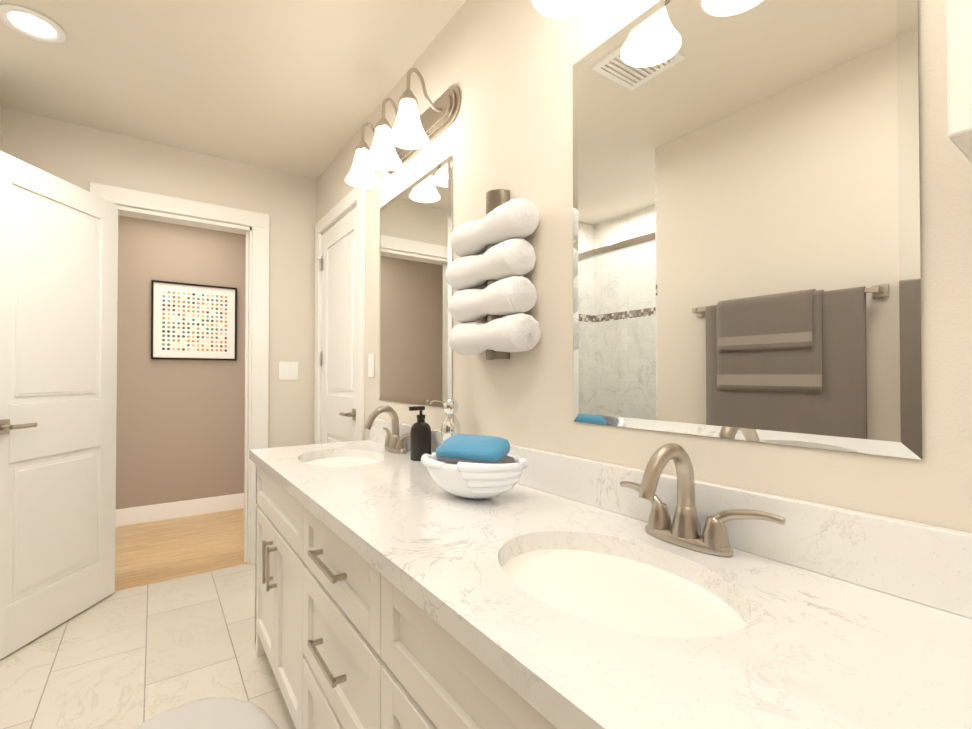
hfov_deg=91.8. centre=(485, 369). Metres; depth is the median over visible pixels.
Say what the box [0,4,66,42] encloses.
recessed light
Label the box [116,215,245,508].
wall
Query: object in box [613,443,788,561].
faucet
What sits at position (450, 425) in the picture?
figurine
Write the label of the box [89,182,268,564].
door frame
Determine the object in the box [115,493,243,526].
baseboard
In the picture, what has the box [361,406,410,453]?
faucet
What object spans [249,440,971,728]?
countertop
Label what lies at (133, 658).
floor
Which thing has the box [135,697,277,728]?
bath mat
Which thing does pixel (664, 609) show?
sink
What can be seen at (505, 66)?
wall
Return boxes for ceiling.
[0,0,465,179]
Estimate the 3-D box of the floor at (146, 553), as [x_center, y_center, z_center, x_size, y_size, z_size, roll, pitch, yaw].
[-1.863,1.216,3.471,4.170,0.060,1.475,0,-1,-35]
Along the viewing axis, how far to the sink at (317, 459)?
1.92 m
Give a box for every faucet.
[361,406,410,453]
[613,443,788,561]
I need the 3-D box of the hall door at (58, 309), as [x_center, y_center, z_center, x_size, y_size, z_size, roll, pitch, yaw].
[-1.962,0.144,2.147,0.410,2.038,0.563,0,-1,-35]
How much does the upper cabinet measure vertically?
0.905 m
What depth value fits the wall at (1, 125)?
2.24 m
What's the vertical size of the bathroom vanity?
0.801 m
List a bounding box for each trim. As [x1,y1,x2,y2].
[314,187,364,443]
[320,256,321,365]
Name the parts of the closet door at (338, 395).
lever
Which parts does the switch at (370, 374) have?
light switch rocker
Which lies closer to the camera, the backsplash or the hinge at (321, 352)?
the backsplash
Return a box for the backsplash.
[401,423,971,617]
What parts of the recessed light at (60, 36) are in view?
recessed ceiling light lens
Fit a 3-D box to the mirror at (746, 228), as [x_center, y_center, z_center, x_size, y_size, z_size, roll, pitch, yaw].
[0.410,-0.325,0.922,0.006,0.905,0.660,0,-1,-35]
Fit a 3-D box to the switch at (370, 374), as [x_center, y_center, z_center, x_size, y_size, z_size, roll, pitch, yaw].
[-0.561,-0.019,2.296,0.008,0.115,0.070,0,-1,-35]
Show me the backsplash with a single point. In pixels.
(931, 565)
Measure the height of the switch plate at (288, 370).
0.116 m
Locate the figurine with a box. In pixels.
[441,398,460,441]
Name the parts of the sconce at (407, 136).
plate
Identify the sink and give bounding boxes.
[305,450,380,465]
[489,534,756,657]
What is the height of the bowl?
0.150 m
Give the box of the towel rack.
[445,189,541,359]
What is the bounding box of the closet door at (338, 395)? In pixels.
[321,206,356,443]
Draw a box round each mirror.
[379,155,451,406]
[573,0,922,459]
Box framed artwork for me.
[151,280,236,360]
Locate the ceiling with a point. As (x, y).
(303, 88)
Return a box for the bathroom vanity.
[249,458,572,728]
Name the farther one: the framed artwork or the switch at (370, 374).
the framed artwork
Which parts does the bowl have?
dish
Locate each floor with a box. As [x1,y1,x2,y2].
[0,564,295,728]
[115,508,246,590]
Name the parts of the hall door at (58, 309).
lever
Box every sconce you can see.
[345,68,460,188]
[532,0,596,19]
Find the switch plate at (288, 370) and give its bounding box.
[279,362,297,379]
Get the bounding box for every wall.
[0,102,3,151]
[3,107,316,447]
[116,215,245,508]
[317,0,971,532]
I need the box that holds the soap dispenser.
[409,406,431,460]
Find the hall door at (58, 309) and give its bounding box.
[0,151,117,658]
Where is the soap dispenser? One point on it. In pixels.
(420, 438)
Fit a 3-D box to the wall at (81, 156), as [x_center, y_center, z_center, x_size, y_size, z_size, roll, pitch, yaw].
[-2.121,-0.043,2.463,2.370,2.436,0.120,0,-1,-35]
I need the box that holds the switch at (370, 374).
[368,354,373,377]
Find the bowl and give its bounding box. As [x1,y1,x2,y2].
[421,434,527,498]
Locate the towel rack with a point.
(504, 301)
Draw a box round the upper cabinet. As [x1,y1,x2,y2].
[946,0,971,163]

